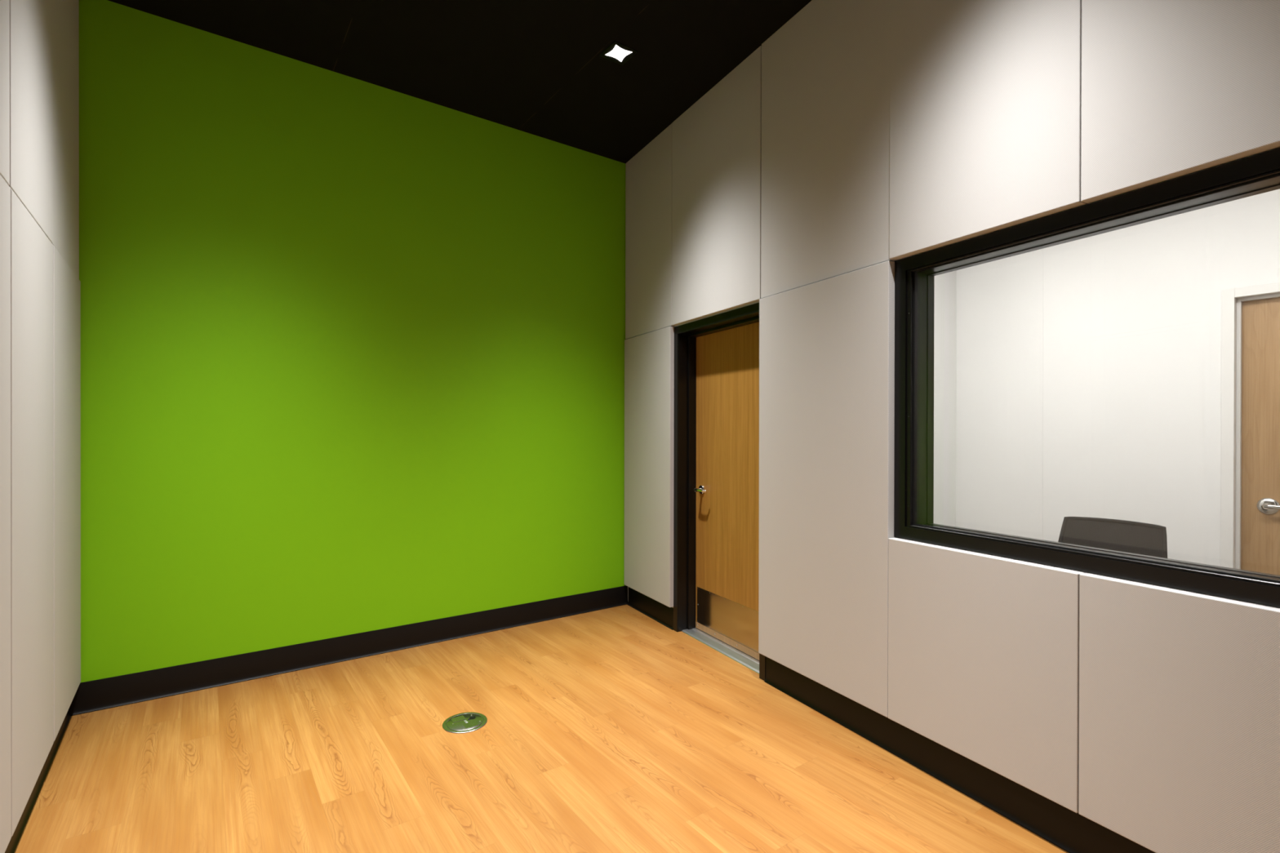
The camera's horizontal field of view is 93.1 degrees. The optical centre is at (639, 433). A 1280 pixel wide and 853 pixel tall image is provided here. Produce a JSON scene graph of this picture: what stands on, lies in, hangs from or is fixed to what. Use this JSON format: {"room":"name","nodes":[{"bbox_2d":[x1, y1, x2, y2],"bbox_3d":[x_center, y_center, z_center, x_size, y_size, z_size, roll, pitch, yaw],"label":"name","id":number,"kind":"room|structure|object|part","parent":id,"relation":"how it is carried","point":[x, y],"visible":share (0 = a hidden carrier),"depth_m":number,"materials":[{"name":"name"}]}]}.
{"room":"studio","nodes":[
{"label":"studio","id":0,"kind":"room"},
{"bbox_2d":[79,0,625,682],"bbox_3d":[-1.459,-0.448,4.149,3.892,3.735,0.140,0,0,-36],"label":"wall","id":1,"kind":"structure","parent":0,"point":[352,349],"depth_m":3.71,"materials":[{"name":"green paint"}]},
{"bbox_2d":[68,585,627,715],"bbox_3d":[-1.485,1.342,4.040,3.414,0.154,0.016,0,0,-36],"label":"baseboard","id":2,"kind":"structure","parent":1,"relation":"attached to","point":[94,695],"depth_m":3.69,"materials":[{"name":"black rubber"}]},
{"bbox_2d":[108,0,811,163],"bbox_3d":[-0.051,-2.268,2.050,3.422,0.080,4.900,0,0,-36],"label":"ceiling","id":3,"kind":"structure","parent":0,"point":[535,67],"depth_m":3.49,"materials":[{"name":"black paint"}]},
{"bbox_2d":[599,40,638,65],"bbox_3d":[-0.125,-2.229,3.555,0.164,0.005,0.164,0,0,-36],"label":"recessed light","id":4,"kind":"object","parent":3,"relation":"in","point":[617,52],"visible":1,"depth_m":3.55,"materials":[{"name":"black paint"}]},
{"bbox_2d":[13,604,1068,852],"bbox_3d":[0.011,1.437,2.110,3.592,0.020,4.900,0,0,-36],"label":"floor","id":5,"kind":"structure","parent":0,"point":[617,729],"depth_m":2.62,"materials":[{"name":"brown wood"}]},
{"bbox_2d":[442,711,487,733],"bbox_3d":[-0.858,1.420,2.969,0.212,0.007,0.218,0,0,-36],"label":"floor outlet","id":6,"kind":"object","parent":5,"relation":"on","point":[464,722],"visible":1,"depth_m":2.97,"materials":[{"name":"silver metal"}]},
{"bbox_3d":[-0.902,1.417,3.007,0.064,0.001,0.048,0,0,-36],"label":"outlet lid","id":7,"kind":"part","parent":6,"relation":"part of","materials":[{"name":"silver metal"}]},
{"bbox_3d":[-0.823,1.417,2.950,0.066,0.001,0.050,0,0,-36],"label":"outlet lid","id":8,"kind":"part","parent":6,"relation":"part of","materials":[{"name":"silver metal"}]},
{"bbox_2d":[933,270,956,526],"bbox_3d":[1.574,-0.030,3.898,1.572,2.910,0.120,0,0,-36],"label":"wall","id":9,"kind":"structure","parent":0,"point":[945,284],"depth_m":4.22,"materials":[{"name":"white paint"}]},
{"bbox_2d":[627,147,1279,608],"bbox_3d":[1.135,-0.440,2.898,0.168,3.735,4.946,0,0,-28],"label":"wall","id":10,"kind":"structure","parent":0,"point":[1277,148],"depth_m":2.21,"materials":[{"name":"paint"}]},
{"bbox_2d":[624,326,675,607],"bbox_3d":[0.061,0.240,4.695,0.043,2.025,0.738,0,0,-28],"label":"acoustic panel","id":11,"kind":"object","parent":10,"relation":"attached to","point":[649,357],"visible":1,"depth_m":4.63,"materials":[{"name":"beige fabric"}]},
{"bbox_2d":[625,123,674,339],"bbox_3d":[0.069,-1.504,4.690,0.035,1.454,0.742,0,0,-28],"label":"acoustic panel","id":12,"kind":"object","parent":10,"relation":"attached to","point":[648,173],"visible":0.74,"depth_m":4.64,"materials":[{"name":"beige fabric"}]},
{"bbox_2d":[626,586,673,630],"bbox_3d":[0.071,1.343,4.704,0.018,0.154,0.726,0,0,-28],"label":"baseboard","id":13,"kind":"structure","parent":10,"relation":"attached to","point":[651,608],"depth_m":4.67,"materials":[{"name":"black rubber"}]},
{"bbox_2d":[671,45,761,325],"bbox_3d":[0.476,-1.501,3.922,0.036,1.454,0.985,0,0,-28],"label":"acoustic panel","id":14,"kind":"object","parent":10,"relation":"attached to","point":[717,141],"visible":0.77,"depth_m":3.84,"materials":[{"name":"beige fabric"}]},
{"bbox_2d":[673,302,765,680],"bbox_3d":[0.572,0.329,3.976,0.205,2.189,1.018,0,0,-28],"label":"door","id":15,"kind":"structure","parent":10,"relation":"in","point":[716,451],"depth_m":4.13,"materials":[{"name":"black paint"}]},
{"bbox_3d":[0.437,0.400,4.316,0.011,0.063,0.063,0,0,-28],"label":"lever handle","id":16,"kind":"part","parent":15,"relation":"part of","materials":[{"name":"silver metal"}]},
{"bbox_3d":[0.608,1.234,4.005,0.002,0.255,0.835,0,0,-28],"label":"kick plate","id":17,"kind":"part","parent":15,"relation":"part of","materials":[{"name":"silver metal"}]},
{"bbox_2d":[758,260,895,717],"bbox_3d":[0.910,0.246,3.087,0.050,2.025,0.890,0,0,-28],"label":"acoustic panel","id":18,"kind":"object","parent":10,"relation":"attached to","point":[827,346],"visible":0.87,"depth_m":2.97,"materials":[{"name":"beige fabric"}]},
{"bbox_2d":[760,0,895,298],"bbox_3d":[0.918,-1.498,3.084,0.040,1.454,0.889,0,0,-28],"label":"acoustic panel","id":19,"kind":"object","parent":10,"relation":"attached to","point":[825,169],"visible":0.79,"depth_m":3.02,"materials":[{"name":"beige fabric"}]},
{"bbox_2d":[764,657,1155,852],"bbox_3d":[1.453,1.353,2.100,0.016,0.154,3.126,0,0,-28],"label":"baseboard","id":20,"kind":"structure","parent":10,"relation":"attached to","point":[1068,830],"depth_m":2.42,"materials":[{"name":"black rubber"}]},
{"bbox_2d":[888,537,1085,813],"bbox_3d":[1.296,0.863,2.357,0.052,0.797,0.758,0,0,-28],"label":"acoustic panel","id":21,"kind":"object","parent":10,"relation":"attached to","point":[984,649],"visible":0.84,"depth_m":2.27,"materials":[{"name":"beige fabric"}]},
{"bbox_2d":[888,0,1087,260],"bbox_3d":[1.301,-1.495,2.351,0.051,1.454,0.758,0,0,-28],"label":"acoustic panel","id":22,"kind":"object","parent":10,"relation":"attached to","point":[985,95],"visible":1,"depth_m":2.31,"materials":[{"name":"beige fabric"}]},
{"bbox_2d":[893,147,1279,607],"bbox_3d":[1.645,-0.150,1.932,0.192,1.225,1.830,0,0,-28],"label":"window","id":23,"kind":"structure","parent":10,"relation":"in","point":[914,275],"depth_m":2.22,"materials":[{"name":"black paint"}]},
{"bbox_2d":[1078,573,1279,852],"bbox_3d":[1.654,0.866,1.686,0.051,0.797,0.757,0,0,-28],"label":"acoustic panel","id":24,"kind":"object","parent":10,"relation":"attached to","point":[1180,690],"visible":1,"depth_m":1.77,"materials":[{"name":"beige fabric"}]},
{"bbox_2d":[1080,0,1279,204],"bbox_3d":[1.658,-1.493,1.680,0.050,1.454,0.757,0,0,-28],"label":"acoustic panel","id":25,"kind":"object","parent":10,"relation":"attached to","point":[1171,89],"visible":1,"depth_m":1.79,"materials":[{"name":"beige fabric"}]},
{"bbox_2d":[955,188,1279,566],"bbox_3d":[3.462,-0.023,2.744,0.140,2.910,4.201,0,0,-36],"label":"wall","id":26,"kind":"structure","parent":0,"point":[1131,415],"depth_m":3.58,"materials":[{"name":"white paint"}]},
{"bbox_2d":[1039,248,1043,539],"bbox_3d":[2.562,0.003,3.870,0.002,2.849,0.016,0,0,-36],"label":"trim","id":27,"kind":"structure","parent":26,"relation":"attached to","point":[1042,250],"depth_m":3.87,"materials":[{"name":"white paint"}]},
{"bbox_2d":[1220,281,1279,575],"bbox_3d":[3.404,0.340,2.814,0.152,2.184,1.014,0,0,-36],"label":"door","id":28,"kind":"structure","parent":26,"relation":"in","point":[1250,445],"depth_m":3.14,"materials":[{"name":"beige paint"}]},
{"bbox_3d":[3.198,0.371,3.087,0.015,0.086,0.086,0,0,-36],"label":"lever handle","id":29,"kind":"part","parent":28,"relation":"part of","materials":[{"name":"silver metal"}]},
{"bbox_3d":[2.571,1.442,2.033,2.136,0.020,4.081,0,0,-36],"label":"floor","id":30,"kind":"structure","parent":0,"visible":0},
{"bbox_2d":[1057,516,1167,558],"bbox_3d":[2.132,0.929,2.893,0.598,1.000,0.562,0,0,-36],"label":"office chair","id":31,"kind":"object","parent":30,"relation":"on","point":[1122,535],"visible":0.26,"depth_m":3.01,"materials":[{"name":"black"}]},
{"bbox_3d":[-1.469,-0.440,1.026,0.140,3.735,4.900,0,0,-37],"label":"wall","id":32,"kind":"structure","parent":0,"visible":0},
{"bbox_2d":[0,0,9,185],"bbox_3d":[-1.752,-1.497,1.566,0.047,1.458,0.749,0,0,-37],"label":"acoustic panel","id":33,"kind":"object","parent":32,"relation":"attached to","point":[4,4],"visible":1,"depth_m":1.84,"materials":[{"name":"beige fabric"}]},
{"bbox_2d":[0,174,11,852],"bbox_3d":[-1.755,0.251,1.571,0.049,2.026,0.749,0,0,-37],"label":"acoustic panel","id":34,"kind":"object","parent":32,"relation":"attached to","point":[5,190],"visible":1,"depth_m":1.83,"materials":[{"name":"beige fabric"}]},
{"bbox_2d":[8,0,52,243],"bbox_3d":[-2.190,-1.499,2.158,0.048,1.458,0.709,0,0,-37],"label":"acoustic panel","id":35,"kind":"object","parent":32,"relation":"attached to","point":[30,20],"visible":0.66,"depth_m":2.14,"materials":[{"name":"beige fabric"}]},
{"bbox_2d":[10,188,53,836],"bbox_3d":[-2.192,0.249,2.163,0.050,2.026,0.711,0,0,-37],"label":"acoustic panel","id":36,"kind":"object","parent":32,"relation":"attached to","point":[32,553],"visible":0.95,"depth_m":2.11,"materials":[{"name":"beige fabric"}]},
{"bbox_2d":[4,710,71,852],"bbox_3d":[-1.407,1.350,1.074,0.018,0.154,4.872,0,0,-37],"label":"baseboard","id":37,"kind":"structure","parent":32,"relation":"attached to","point":[15,839],"depth_m":2.38,"materials":[{"name":"black rubber"}]},
{"bbox_2d":[52,0,79,279],"bbox_3d":[-2.623,-1.502,2.741,0.047,1.458,0.730,0,0,-37],"label":"acoustic panel","id":38,"kind":"object","parent":32,"relation":"attached to","point":[65,13],"visible":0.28,"depth_m":2.73,"materials":[{"name":"beige fabric"}]},
{"bbox_2d":[53,245,80,741],"bbox_3d":[-2.624,0.245,2.748,0.052,2.023,0.734,0,0,-36],"label":"acoustic panel","id":39,"kind":"object","parent":32,"relation":"attached to","point":[66,285],"visible":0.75,"depth_m":2.69,"materials":[{"name":"beige fabric"}]}
]}

